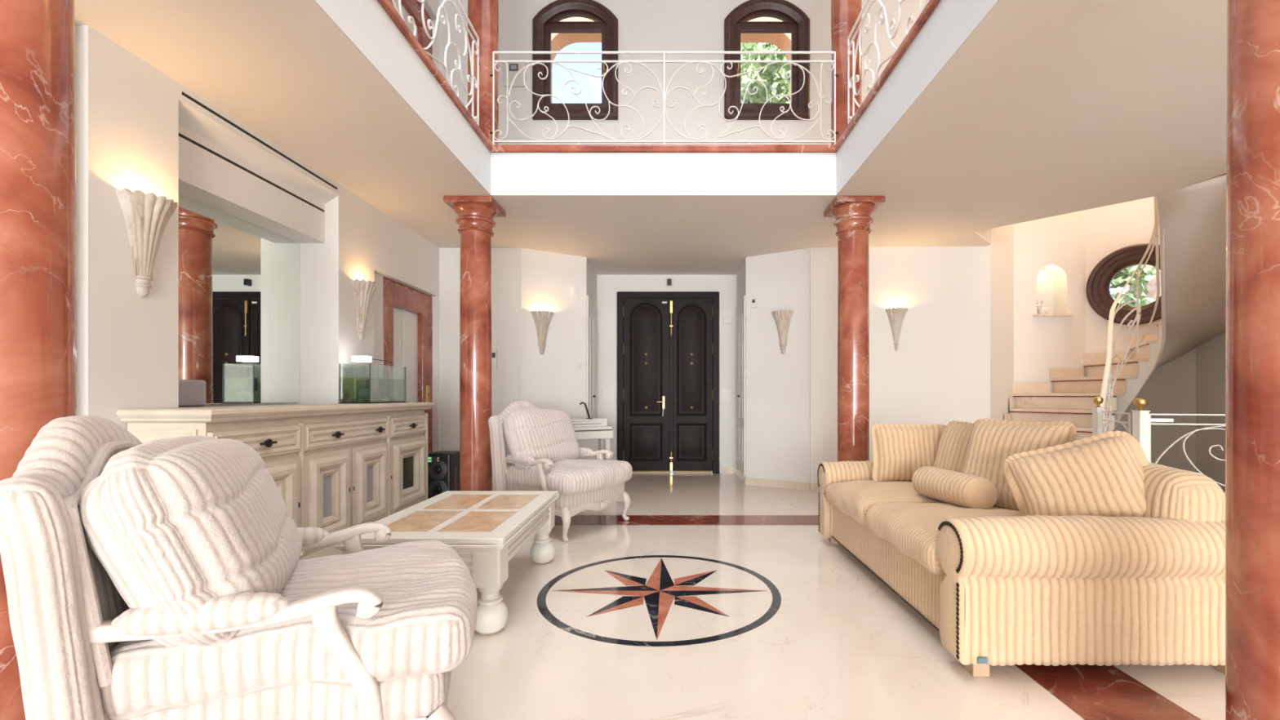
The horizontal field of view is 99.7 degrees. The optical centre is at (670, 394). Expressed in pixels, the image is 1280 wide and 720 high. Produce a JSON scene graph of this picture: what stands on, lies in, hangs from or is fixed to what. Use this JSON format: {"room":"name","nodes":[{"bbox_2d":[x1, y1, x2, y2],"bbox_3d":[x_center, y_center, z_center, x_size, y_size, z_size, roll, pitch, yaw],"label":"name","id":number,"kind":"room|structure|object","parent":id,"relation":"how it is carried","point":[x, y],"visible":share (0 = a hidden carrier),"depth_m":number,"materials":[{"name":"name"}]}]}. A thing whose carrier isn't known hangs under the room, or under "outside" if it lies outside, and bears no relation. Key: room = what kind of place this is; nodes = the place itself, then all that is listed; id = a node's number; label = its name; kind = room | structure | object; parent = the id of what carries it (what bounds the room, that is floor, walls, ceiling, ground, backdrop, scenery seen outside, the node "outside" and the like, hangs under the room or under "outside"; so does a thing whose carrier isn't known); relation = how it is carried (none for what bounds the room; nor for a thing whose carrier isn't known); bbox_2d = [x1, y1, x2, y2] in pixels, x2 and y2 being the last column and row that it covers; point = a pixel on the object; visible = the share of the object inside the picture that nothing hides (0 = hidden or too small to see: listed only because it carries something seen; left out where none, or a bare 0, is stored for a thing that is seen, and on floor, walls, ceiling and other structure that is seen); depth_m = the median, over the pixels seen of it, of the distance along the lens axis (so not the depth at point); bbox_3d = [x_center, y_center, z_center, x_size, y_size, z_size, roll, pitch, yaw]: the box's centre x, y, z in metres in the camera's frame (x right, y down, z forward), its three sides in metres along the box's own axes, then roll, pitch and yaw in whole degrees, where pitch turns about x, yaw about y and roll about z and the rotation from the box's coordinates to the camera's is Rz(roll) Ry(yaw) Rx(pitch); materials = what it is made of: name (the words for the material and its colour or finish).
{"room":"living room","nodes":[
{"label":"living room","id":0,"kind":"room"},
{"bbox_2d":[75,25,178,430],"bbox_3d":[-3.025,-0.290,2.675,0.750,2.780,0.450,0,0,0],"label":"wall pier","id":1,"kind":"object","parent":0,"point":[126,108],"visible":0.36,"depth_m":2.60,"materials":[{"name":"beige paint"}]},
{"bbox_2d":[113,186,178,297],"bbox_3d":[-2.583,-0.736,2.700,0.135,0.502,0.273,0,0,0],"label":"wall sconce","id":2,"kind":"object","parent":1,"relation":"attached to","point":[147,215],"visible":1,"depth_m":2.66,"materials":[{"name":"ceramic"}]},
{"bbox_2d":[186,402,296,407],"bbox_3d":[-3.192,-0.055,3.600,0.415,2.310,1.400,0,0,0],"label":"wall","id":3,"kind":"structure","parent":0,"point":[266,403],"depth_m":3.79,"materials":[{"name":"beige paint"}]},
{"bbox_2d":[178,194,300,404],"bbox_3d":[-2.970,-0.574,3.600,0.027,1.268,1.398,0,0,0],"label":"wall mirror","id":4,"kind":"object","parent":3,"relation":"attached to","point":[239,280],"visible":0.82,"depth_m":3.67,"materials":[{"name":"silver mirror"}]},
{"bbox_2d":[178,83,338,243],"bbox_3d":[-3.025,-1.445,3.600,0.750,0.470,1.400,0,0,0],"label":"cornice","id":5,"kind":"structure","parent":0,"point":[204,178],"depth_m":3.49,"materials":[{"name":"beige paint"}]},
{"bbox_2d":[178,133,324,213],"bbox_3d":[-2.764,-1.456,3.595,0.012,0.025,1.390,0,0,0],"label":"air slot","id":6,"kind":"object","parent":5,"relation":"attached to","point":[180,135],"visible":0.64,"depth_m":3.49,"materials":[{"name":"beige paint"}]},
{"bbox_2d":[296,243,318,404],"bbox_3d":[-3.107,-0.290,5.240,0.585,2.780,1.880,0,0,0],"label":"wall","id":7,"kind":"structure","parent":0,"point":[308,251],"depth_m":4.30,"materials":[{"name":"beige paint"}]},
{"bbox_2d":[318,201,431,404],"bbox_3d":[-2.768,-0.290,5.240,0.094,2.780,1.880,0,0,0],"label":"wall","id":8,"kind":"structure","parent":0,"point":[323,248],"depth_m":4.30,"materials":[{"name":"beige paint"}]},
{"bbox_2d":[383,277,432,453],"bbox_3d":[-2.758,-0.007,5.620,0.114,2.215,1.040,0,0,0],"label":"doorway","id":9,"kind":"structure","parent":8,"relation":"in","point":[407,311],"depth_m":5.73,"materials":[{"name":"red stone"}]},
{"bbox_2d":[329,0,439,452],"bbox_3d":[-2.685,-2.000,-1.910,0.070,6.200,16.180,0,0,0],"label":"wall","id":10,"kind":"structure","parent":0,"point":[365,241],"depth_m":4.73,"materials":[{"name":"beige paint"}]},
{"bbox_2d":[182,91,337,191],"bbox_3d":[-2.654,-1.631,3.600,0.012,0.025,1.360,0,0,0],"label":"air slot","id":11,"kind":"object","parent":10,"relation":"attached to","point":[184,95],"visible":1,"depth_m":3.41,"materials":[{"name":"beige paint"}]},
{"bbox_2d":[351,278,378,340],"bbox_3d":[-2.583,-0.711,4.600,0.135,0.502,0.273,0,0,0],"label":"wall sconce","id":12,"kind":"object","parent":10,"relation":"attached to","point":[363,291],"visible":1,"depth_m":4.55,"materials":[{"name":"ceramic"}]},
{"bbox_2d":[521,248,586,417],"bbox_3d":[-1.401,-0.290,6.431,0.799,2.780,0.120,0,0,-32],"label":"wall","id":13,"kind":"structure","parent":0,"point":[551,380],"depth_m":6.39,"materials":[{"name":"beige paint"}]},
{"bbox_2d":[530,310,553,355],"bbox_3d":[-1.471,-0.716,6.239,0.273,0.502,0.135,0,0,-32],"label":"wall sconce","id":14,"kind":"object","parent":13,"relation":"attached to","point":[542,318],"visible":1,"depth_m":6.24,"materials":[{"name":"ceramic"}]},
{"bbox_2d":[572,286,577,295],"bbox_3d":[-1.155,-1.250,6.488,0.060,0.100,0.041,0,0,-32],"label":"sensor","id":15,"kind":"object","parent":13,"relation":"attached to","point":[574,288],"visible":1,"depth_m":6.47,"materials":[{"name":"white plastic"}]},
{"bbox_2d":[576,362,583,370],"bbox_3d":[-1.099,-0.340,6.535,0.090,0.090,0.019,0,0,-32],"label":"light switch","id":16,"kind":"object","parent":13,"relation":"attached to","point":[580,366],"visible":1,"depth_m":6.53,"materials":[{"name":"white plastic"}]},
{"bbox_2d":[586,257,597,417],"bbox_3d":[-1.090,-0.290,7.070,0.120,2.780,0.960,0,0,0],"label":"wall","id":17,"kind":"structure","parent":0,"point":[591,275],"depth_m":6.90,"materials":[{"name":"beige paint"}]},
{"bbox_2d":[586,295,597,417],"bbox_3d":[-1.008,-0.060,7.045,0.044,2.320,0.850,0,0,0],"label":"mirror","id":18,"kind":"object","parent":17,"relation":"in","point":[592,308],"visible":0.75,"depth_m":6.96,"materials":[{"name":"white mirror"}]},
{"bbox_2d":[75,0,1226,275],"bbox_3d":[1.325,-1.690,-1.150,9.450,0.020,17.700,0,0,0],"label":"ceiling","id":19,"kind":"structure","parent":0,"point":[1048,108],"depth_m":3.43,"materials":[{"name":"paint"}]},
{"bbox_2d":[313,0,999,195],"bbox_3d":[-0.060,-1.857,3.055,2.922,0.356,2.972,0,0,0],"label":"fascia","id":20,"kind":"structure","parent":19,"relation":"attached to","point":[366,24],"depth_m":4.21,"materials":[{"name":"white paint"}]},
{"bbox_2d":[467,0,498,144],"bbox_3d":[-1.715,-3.575,4.930,0.268,3.050,0.268,0,0,0],"label":"marble column","id":21,"kind":"structure","parent":20,"relation":"on","point":[483,15],"depth_m":4.81,"materials":[{"name":"red stone"}]},
{"bbox_2d":[831,0,862,144],"bbox_3d":[1.608,-3.575,4.930,0.268,3.050,0.268,0,0,0],"label":"marble column","id":22,"kind":"structure","parent":20,"relation":"on","point":[844,13],"depth_m":4.82,"materials":[{"name":"red stone"}]},
{"bbox_2d":[597,275,736,473],"bbox_3d":[-0.050,-0.290,7.604,2.100,2.780,0.132,0,0,0],"label":"wall","id":23,"kind":"structure","parent":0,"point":[608,286],"depth_m":7.55,"materials":[{"name":"beige paint"}]},
{"bbox_2d":[617,291,719,473],"bbox_3d":[-0.036,-0.170,7.546,1.432,2.540,0.108,0,0,0],"label":"entrance door","id":24,"kind":"structure","parent":23,"relation":"attached to","point":[668,342],"depth_m":7.54,"materials":[{"name":"brown wood"}]},
{"bbox_2d":[666,278,671,286],"bbox_3d":[-0.020,-1.562,7.514,0.060,0.096,0.069,0,0,0],"label":"spotlight","id":25,"kind":"object","parent":23,"relation":"attached to","point":[668,280],"visible":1,"depth_m":7.48,"materials":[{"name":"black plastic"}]},
{"bbox_2d":[722,316,733,323],"bbox_3d":[0.800,-1.040,7.529,0.140,0.090,0.039,0,0,0],"label":"alarm box","id":26,"kind":"object","parent":23,"relation":"attached to","point":[725,319],"visible":1,"depth_m":7.51,"materials":[{"name":"beige paint"}]},
{"bbox_2d":[439,0,990,490],"bbox_3d":[0.486,-2.000,6.205,6.273,6.200,0.210,0,0,0],"label":"wall","id":27,"kind":"structure","parent":0,"point":[643,25],"depth_m":6.17,"materials":[{"name":"beige paint"}]},
{"bbox_2d":[377,0,492,151],"bbox_3d":[-1.655,-2.068,3.039,0.330,0.064,2.939,0,0,0],"label":"trim","id":28,"kind":"structure","parent":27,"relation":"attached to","point":[386,5],"depth_m":3.36,"materials":[{"name":"red stone"}]},
{"bbox_2d":[391,0,479,125],"bbox_3d":[-1.580,-2.517,2.962,0.016,0.824,2.975,0,0,0],"label":"gallery railing","id":29,"kind":"object","parent":28,"relation":"on","point":[476,85],"visible":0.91,"depth_m":3.98,"materials":[{"name":"white metal"}]},
{"bbox_2d":[491,349,497,368],"bbox_3d":[-2.020,-0.410,6.153,0.070,0.220,0.032,0,0,0],"label":"thermostat","id":30,"kind":"object","parent":27,"relation":"attached to","point":[494,351],"visible":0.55,"depth_m":6.14,"materials":[{"name":"white plastic"}]},
{"bbox_2d":[504,62,525,87],"bbox_3d":[-1.779,-3.660,6.151,0.240,0.280,0.036,0,0,0],"label":"intercom","id":31,"kind":"object","parent":27,"relation":"attached to","point":[513,68],"visible":0.87,"depth_m":6.14,"materials":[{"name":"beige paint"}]},
{"bbox_2d":[532,0,617,119],"bbox_3d":[-1.088,-3.838,6.195,0.974,1.384,0.150,0,0,0],"label":"window","id":32,"kind":"structure","parent":27,"relation":"in","point":[546,22],"depth_m":6.15,"materials":[{"name":"brown wood"}]},
{"bbox_2d":[489,144,837,152],"bbox_3d":[-0.060,-2.068,4.675,3.420,0.064,0.330,0,0,0],"label":"trim","id":33,"kind":"structure","parent":27,"relation":"attached to","point":[495,148],"depth_m":4.51,"materials":[{"name":"red stone"}]},
{"bbox_2d":[489,51,838,144],"bbox_3d":[-0.055,-2.517,4.600,2.975,0.824,0.016,0,0,0],"label":"gallery railing","id":34,"kind":"object","parent":33,"relation":"on","point":[533,62],"visible":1,"depth_m":4.59,"materials":[{"name":"white metal"}]},
{"bbox_2d":[724,0,809,119],"bbox_3d":[1.100,-3.838,6.195,0.974,1.384,0.150,0,0,0],"label":"window","id":35,"kind":"structure","parent":27,"relation":"in","point":[795,21],"depth_m":6.15,"materials":[{"name":"brown wood"}]},
{"bbox_2d":[810,483,819,491],"bbox_3d":[2.608,1.055,6.119,2.025,0.090,0.012,0,0,1],"label":"baseboard","id":36,"kind":"structure","parent":27,"relation":"attached to","point":[814,486],"depth_m":6.14,"materials":[{"name":"stone"}]},
{"bbox_2d":[835,0,940,151],"bbox_3d":[1.535,-2.068,3.039,0.330,0.064,2.939,0,0,0],"label":"trim","id":37,"kind":"structure","parent":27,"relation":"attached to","point":[931,5],"depth_m":3.36,"materials":[{"name":"red stone"}]},
{"bbox_2d":[846,0,928,124],"bbox_3d":[1.460,-2.517,2.962,0.016,0.824,2.975,0,0,0],"label":"gallery railing","id":38,"kind":"object","parent":37,"relation":"on","point":[853,78],"visible":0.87,"depth_m":4.01,"materials":[{"name":"white metal"}]},
{"bbox_2d":[884,306,907,351],"bbox_3d":[2.565,-0.726,6.083,0.273,0.502,0.135,0,0,0],"label":"wall sconce","id":39,"kind":"object","parent":27,"relation":"attached to","point":[895,316],"visible":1,"depth_m":6.09,"materials":[{"name":"ceramic"}]},
{"bbox_2d":[976,228,991,241],"bbox_3d":[1.325,-1.875,-1.150,9.450,0.350,17.700,0,0,0],"label":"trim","id":40,"kind":"structure","parent":27,"relation":"attached to","point":[986,233],"depth_m":5.88,"materials":[{"name":"white paint"}]},
{"bbox_2d":[736,257,746,477],"bbox_3d":[0.980,-0.290,7.070,0.120,2.780,0.960,0,0,0],"label":"wall","id":41,"kind":"structure","parent":0,"point":[741,274],"depth_m":6.83,"materials":[{"name":"beige paint"}]},
{"bbox_2d":[721,466,736,473],"bbox_3d":[0.815,1.055,7.544,0.210,0.090,0.012,0,0,0],"label":"baseboard","id":42,"kind":"structure","parent":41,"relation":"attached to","point":[724,469],"depth_m":7.54,"materials":[{"name":"stone"}]},
{"bbox_2d":[735,295,745,484],"bbox_3d":[0.898,-0.060,7.045,0.044,2.320,0.850,0,0,0],"label":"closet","id":43,"kind":"object","parent":41,"relation":"attached to","point":[740,307],"visible":1,"depth_m":6.94,"materials":[{"name":"white paint"}]},
{"bbox_2d":[746,248,809,482],"bbox_3d":[1.290,-0.290,6.431,0.796,2.780,0.120,0,0,32],"label":"wall","id":44,"kind":"structure","parent":0,"point":[778,384],"depth_m":6.39,"materials":[{"name":"beige paint"}]},
{"bbox_2d":[751,296,756,308],"bbox_3d":[1.007,-1.120,6.519,0.070,0.140,0.027,0,0,32],"label":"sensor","id":45,"kind":"object","parent":44,"relation":"attached to","point":[753,299],"visible":1,"depth_m":6.51,"materials":[{"name":"white plastic"}]},
{"bbox_2d":[745,477,809,490],"bbox_3d":[1.255,1.055,6.375,0.796,0.090,0.012,0,0,32],"label":"baseboard","id":46,"kind":"structure","parent":44,"relation":"attached to","point":[748,481],"depth_m":6.36,"materials":[{"name":"stone"}]},
{"bbox_2d":[771,310,794,354],"bbox_3d":[1.290,-0.726,6.281,0.273,0.502,0.135,0,0,32],"label":"wall sconce","id":47,"kind":"object","parent":44,"relation":"attached to","point":[783,318],"visible":1,"depth_m":6.28,"materials":[{"name":"ceramic"}]},
{"bbox_2d":[447,473,1225,719],"bbox_3d":[1.350,1.160,-1.150,9.500,0.121,17.700,0,0,0],"label":"floor","id":48,"kind":"structure","parent":0,"point":[718,596],"depth_m":2.36,"materials":[{"name":"beige stone"}]},
{"bbox_2d":[0,0,76,719],"bbox_3d":[-1.715,-0.289,1.375,0.410,2.779,0.410,0,0,0],"label":"marble column","id":49,"kind":"structure","parent":48,"relation":"on","point":[38,294],"depth_m":1.34,"materials":[{"name":"red stone"}]},
{"bbox_2d":[0,415,477,719],"bbox_3d":[-1.143,0.580,1.629,1.059,1.049,0.901,0,0,-26],"label":"armchair","id":50,"kind":"object","parent":48,"relation":"on","point":[165,579],"visible":1,"depth_m":1.30,"materials":[{"name":"white fabric"}]},
{"bbox_2d":[77,435,302,648],"bbox_3d":[-1.309,0.384,1.545,0.380,0.531,0.767,0,0,-26],"label":"cushion","id":51,"kind":"object","parent":50,"relation":"on","point":[187,541],"depth_m":1.26,"materials":[{"name":"white fabric"}]},
{"bbox_2d":[99,539,477,719],"bbox_3d":[-1.068,0.658,1.675,0.864,0.211,0.870,0,0,-26],"label":"seat cushion","id":52,"kind":"object","parent":50,"relation":"on","point":[423,627],"depth_m":1.37,"materials":[{"name":"white fabric"}]},
{"bbox_2d":[115,402,435,559],"bbox_3d":[-2.420,0.585,3.790,0.456,1.030,2.436,0,0,0],"label":"sideboard","id":53,"kind":"object","parent":48,"relation":"on","point":[334,467],"visible":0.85,"depth_m":3.54,"materials":[{"name":"beige wood"}]},
{"bbox_2d":[178,379,205,407],"bbox_3d":[-2.820,-0.008,3.080,0.120,0.156,0.260,0,0,0],"label":"box","id":54,"kind":"object","parent":53,"relation":"on","point":[192,393],"visible":0.5,"depth_m":3.11,"materials":[{"name":"grey plastic"}]},
{"bbox_2d":[115,402,435,422],"bbox_3d":[-2.420,0.104,3.790,0.456,0.068,2.436,0,0,0],"label":"countertop","id":55,"kind":"structure","parent":53,"relation":"on","point":[239,413],"depth_m":2.88,"materials":[{"name":"beige wood"}]},
{"bbox_2d":[338,355,408,403],"bbox_3d":[-2.495,-0.121,4.555,0.270,0.380,0.600,0,0,0],"label":"aquarium","id":56,"kind":"object","parent":53,"relation":"on","point":[386,384],"visible":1,"depth_m":4.46,"materials":[{"name":"clear glass"}]},
{"bbox_2d":[358,388,369,401],"bbox_3d":[-2.470,0.001,4.360,0.105,0.104,0.105,0,0,0],"label":"ornament ball","id":57,"kind":"object","parent":56,"relation":"in","point":[364,393],"visible":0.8,"depth_m":4.33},
{"bbox_2d":[351,355,391,365],"bbox_3d":[-2.500,-0.263,4.572,0.120,0.096,0.514,0,0,0],"label":"lamp","id":58,"kind":"object","parent":56,"relation":"attached to","point":[353,358],"depth_m":4.32,"materials":[{"name":"white plastic"}]},
{"bbox_2d":[427,450,459,498],"bbox_3d":[-2.254,0.835,5.346,0.231,0.530,0.287,0,0,0],"label":"speaker","id":59,"kind":"object","parent":48,"relation":"on","point":[443,466],"visible":0.83,"depth_m":5.23},
{"bbox_2d":[333,490,559,634],"bbox_3d":[-1.134,0.874,3.030,0.764,0.452,1.212,0,0,0],"label":"coffee table","id":60,"kind":"object","parent":48,"relation":"on","point":[486,529],"visible":0.69,"depth_m":2.72,"materials":[{"name":"beige paint"}]},
{"bbox_2d":[443,195,506,490],"bbox_3d":[-1.715,-0.289,4.745,0.410,2.779,0.410,0,0,0],"label":"marble column","id":61,"kind":"structure","parent":48,"relation":"on","point":[476,214],"depth_m":4.63,"materials":[{"name":"red stone"}]},
{"bbox_2d":[488,400,632,542],"bbox_3d":[-0.938,0.580,4.566,1.059,1.049,0.901,0,0,30],"label":"armchair","id":62,"kind":"object","parent":48,"relation":"on","point":[533,448],"visible":0.95,"depth_m":4.40,"materials":[{"name":"white fabric"}]},
{"bbox_2d":[502,408,579,470],"bbox_3d":[-1.100,0.384,4.657,0.380,0.531,0.767,0,0,30],"label":"cushion","id":63,"kind":"object","parent":62,"relation":"on","point":[538,433],"depth_m":4.46,"materials":[{"name":"white fabric"}]},
{"bbox_2d":[505,458,632,495],"bbox_3d":[-0.858,0.658,4.530,0.864,0.211,0.870,0,0,30],"label":"seat cushion","id":64,"kind":"object","parent":62,"relation":"on","point":[568,477],"depth_m":4.29,"materials":[{"name":"white fabric"}]},
{"bbox_2d":[569,417,613,460],"bbox_3d":[-1.275,0.688,6.016,1.240,0.825,0.337,0,0,-32],"label":"digital piano","id":65,"kind":"object","parent":48,"relation":"on","point":[590,433],"visible":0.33,"depth_m":6.16,"materials":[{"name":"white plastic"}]},
{"bbox_2d":[579,401,592,418],"bbox_3d":[-0.958,0.176,6.093,0.148,0.195,0.069,0,0,-11],"label":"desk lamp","id":66,"kind":"object","parent":65,"relation":"on","point":[580,403],"visible":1,"depth_m":6.08,"materials":[{"name":"black plastic"}]},
{"bbox_2d":[823,195,884,461],"bbox_3d":[1.608,-0.289,4.745,0.410,2.779,0.410,0,0,0],"label":"marble column","id":67,"kind":"structure","parent":48,"relation":"on","point":[852,214],"depth_m":4.63,"materials":[{"name":"red stone"}]},
{"bbox_2d":[817,460,1225,676],"bbox_3d":[1.682,0.697,3.060,1.177,0.806,2.073,0,0,0],"label":"sofa","id":68,"kind":"object","parent":48,"relation":"on","point":[1000,586],"visible":0.75,"depth_m":2.07,"materials":[{"name":"beige fabric"}]},
{"bbox_2d":[826,480,946,526],"bbox_3d":[1.530,0.680,3.478,0.872,0.206,0.787,0,0,0],"label":"seat cushion","id":69,"kind":"object","parent":68,"relation":"on","point":[853,498],"depth_m":3.35,"materials":[{"name":"beige fabric"}]},
{"bbox_2d":[871,422,946,481],"bbox_3d":[1.664,0.411,3.722,0.530,0.424,0.202,0,0,10],"label":"throw cushion","id":70,"kind":"object","parent":68,"relation":"on","point":[900,450],"visible":0.67,"depth_m":3.67,"materials":[{"name":"beige fabric"}]},
{"bbox_2d":[866,502,1021,576],"bbox_3d":[1.532,0.681,2.662,0.873,0.209,0.830,0,0,0],"label":"seat cushion","id":71,"kind":"object","parent":68,"relation":"on","point":[912,530],"depth_m":2.64,"materials":[{"name":"beige fabric"}]},
{"bbox_2d":[933,420,973,472],"bbox_3d":[1.861,0.402,3.402,0.258,0.461,0.468,0,0,-16],"label":"throw cushion","id":72,"kind":"object","parent":68,"relation":"on","point":[952,451],"visible":0.3,"depth_m":3.41,"materials":[{"name":"beige fabric"}]},
{"bbox_2d":[911,466,997,509],"bbox_3d":[1.565,0.515,3.000,0.193,0.180,0.488,0,0,-9],"label":"bolster","id":73,"kind":"object","parent":68,"relation":"on","point":[957,488],"visible":0.98,"depth_m":2.86,"materials":[{"name":"beige fabric"}]},
{"bbox_2d":[960,418,1076,511],"bbox_3d":[1.851,0.389,2.928,0.292,0.505,0.563,0,0,-25],"label":"throw cushion","id":74,"kind":"object","parent":68,"relation":"on","point":[992,441],"visible":0.45,"depth_m":2.89,"materials":[{"name":"beige fabric"}]},
{"bbox_2d":[1002,430,1149,516],"bbox_3d":[1.883,0.436,2.460,0.614,0.542,0.293,0,0,23],"label":"throw cushion","id":75,"kind":"object","parent":68,"relation":"on","point":[1101,474],"visible":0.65,"depth_m":2.40,"materials":[{"name":"beige fabric"}]},
{"bbox_2d":[1091,396,1105,435],"bbox_3d":[3.690,0.558,4.650,0.073,1.084,0.073,0,0,0],"label":"newel post","id":76,"kind":"object","parent":48,"relation":"on","point":[1097,411],"visible":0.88,"depth_m":4.63,"materials":[{"name":"white wood"}]},
{"bbox_2d":[1004,173,1226,439],"bbox_3d":[4.757,-0.383,5.546,2.392,2.986,2.520,0,0,-34],"label":"spiral staircase","id":77,"kind":"structure","parent":48,"relation":"on","point":[1193,217],"depth_m":5.44,"materials":[{"name":"stone"}]},
{"bbox_2d":[1099,195,1159,431],"bbox_3d":[4.497,-0.946,5.259,0.419,4.073,1.560,0,0,44],"label":"stair railing","id":78,"kind":"object","parent":77,"relation":"attached to","point":[1107,387],"visible":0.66,"depth_m":5.66,"materials":[{"name":"white metal"}]},
{"bbox_2d":[1102,411,1130,434],"bbox_3d":[3.595,0.620,4.350,0.014,0.960,0.560,0,0,17],"label":"guard","id":79,"kind":"object","parent":48,"relation":"on","point":[1104,428],"visible":0.26,"depth_m":4.33,"materials":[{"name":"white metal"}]},
{"bbox_2d":[1131,398,1150,462],"bbox_3d":[3.490,0.563,4.000,0.086,1.074,0.086,0,0,0],"label":"newel post","id":80,"kind":"object","parent":48,"relation":"on","point":[1140,417],"visible":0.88,"depth_m":3.97,"materials":[{"name":"white wood"}]},
{"bbox_2d":[1149,413,1225,493],"bbox_3d":[4.115,0.620,3.836,1.204,0.960,0.020,0,0,14],"label":"guard","id":81,"kind":"object","parent":48,"relation":"on","point":[1151,420],"visible":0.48,"depth_m":3.92,"materials":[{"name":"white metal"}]},
{"bbox_2d":[1225,0,1279,719],"bbox_3d":[1.608,-0.289,1.375,0.410,2.779,0.410,0,0,0],"label":"marble column","id":82,"kind":"structure","parent":48,"relation":"on","point":[1252,305],"depth_m":1.37,"materials":[{"name":"red stone"}]},
{"bbox_2d":[986,224,1013,420],"bbox_3d":[3.918,-2.000,6.468,0.941,6.200,0.120,0,0,-44],"label":"wall","id":83,"kind":"structure","parent":0,"point":[1002,246],"depth_m":6.38,"materials":[{"name":"beige paint"}]},
{"bbox_2d":[1036,266,1060,314],"bbox_3d":[4.779,-1.316,6.929,0.376,0.626,0.121,0,0,0],"label":"niche","id":84,"kind":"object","parent":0,"point":[1048,282],"depth_m":6.99,"materials":[{"name":"beige paint"}]},
{"bbox_2d":[1031,314,1073,316],"bbox_3d":[4.774,-0.992,6.843,0.486,0.023,0.285,0,0,0],"label":"trim","id":85,"kind":"structure","parent":84,"relation":"attached to","point":[1033,315],"depth_m":6.70,"materials":[{"name":"stone"}]},
{"bbox_2d":[1013,209,1085,393],"bbox_3d":[4.750,-2.000,6.810,0.900,6.200,0.120,0,0,0],"label":"wall","id":86,"kind":"structure","parent":0,"point":[1057,242],"depth_m":6.75,"materials":[{"name":"beige paint"}]},
{"bbox_2d":[1036,300,1052,314],"bbox_3d":[4.712,-1.099,6.817,0.204,0.194,0.105,0,0,0],"label":"animal figurine","id":87,"kind":"object","parent":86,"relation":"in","point":[1041,310],"visible":0.78,"depth_m":6.78,"materials":[{"name":"ceramic"}]},
{"bbox_2d":[1085,196,1195,472],"bbox_3d":[5.592,-2.000,6.442,0.990,6.200,0.120,0,0,45],"label":"wall","id":88,"kind":"structure","parent":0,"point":[1171,388],"depth_m":6.33,"materials":[{"name":"beige paint"}]},
{"bbox_2d":[1086,243,1161,324],"bbox_3d":[5.552,-1.305,6.416,0.135,0.950,0.950,0,0,-45],"label":"window","id":89,"kind":"structure","parent":88,"relation":"attached to","point":[1099,295],"depth_m":6.52,"materials":[{"name":"brown wood"}]},
{"bbox_2d":[1195,332,1225,494],"bbox_3d":[5.970,-2.000,5.586,0.120,6.200,0.930,0,0,-1],"label":"wall","id":90,"kind":"structure","parent":0,"point":[1210,355],"depth_m":5.88,"materials":[{"name":"beige paint"}]},
{"bbox_3d":[-2.768,-3.575,-1.910,0.095,3.050,16.180,0,0,0],"label":"wall","id":91,"kind":"structure","parent":0,"visible":0},
{"bbox_2d":[389,0,432,60],"bbox_3d":[-2.765,-3.158,5.620,0.099,2.215,1.040,0,0,0],"label":"doorway","id":92,"kind":"structure","parent":91,"relation":"in","point":[412,8],"depth_m":5.83,"materials":[{"name":"red stone"}]},
{"bbox_3d":[-0.250,-1.695,8.125,7.500,0.190,0.850,0,0,0],"label":"floor","id":93,"kind":"structure","parent":0,"visible":0},
{"bbox_2d":[551,17,791,103],"bbox_3d":[-0.250,-4.450,8.375,7.500,5.300,0.350,0,0,0],"label":"arch","id":94,"kind":"object","parent":93,"relation":"on","point":[558,41],"visible":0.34,"depth_m":8.40,"materials":[{"name":"paint"}]},
{"label":"outside","id":95,"kind":"structure","parent":0,"visible":0},
{"bbox_3d":[10.000,1.600,48.900,100.000,0.200,82.200,0,0,0],"label":"ground","id":96,"kind":"structure","parent":95,"visible":0},
{"bbox_2d":[740,42,790,103],"bbox_3d":[1.989,-3.839,12.246,2.983,10.689,3.136,0,0,33],"label":"tree","id":97,"kind":"object","parent":96,"relation":"on","point":[775,80],"visible":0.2,"depth_m":11.24,"materials":[{"name":"green plant"}]},
{"bbox_2d":[1110,264,1159,306],"bbox_3d":[7.384,-0.898,9.455,1.834,4.821,1.785,0,0,45],"label":"tree","id":98,"kind":"object","parent":96,"relation":"on","point":[1123,276],"visible":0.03,"depth_m":9.02,"materials":[{"name":"green plant"}]},
{"bbox_2d":[1128,267,1160,303],"bbox_3d":[11.430,-0.750,11.406,5.145,4.500,0.373,0,0,-21],"label":"stone wall","id":99,"kind":"structure","parent":96,"relation":"on","point":[1152,291],"depth_m":10.38,"materials":[{"name":"beige stone"}]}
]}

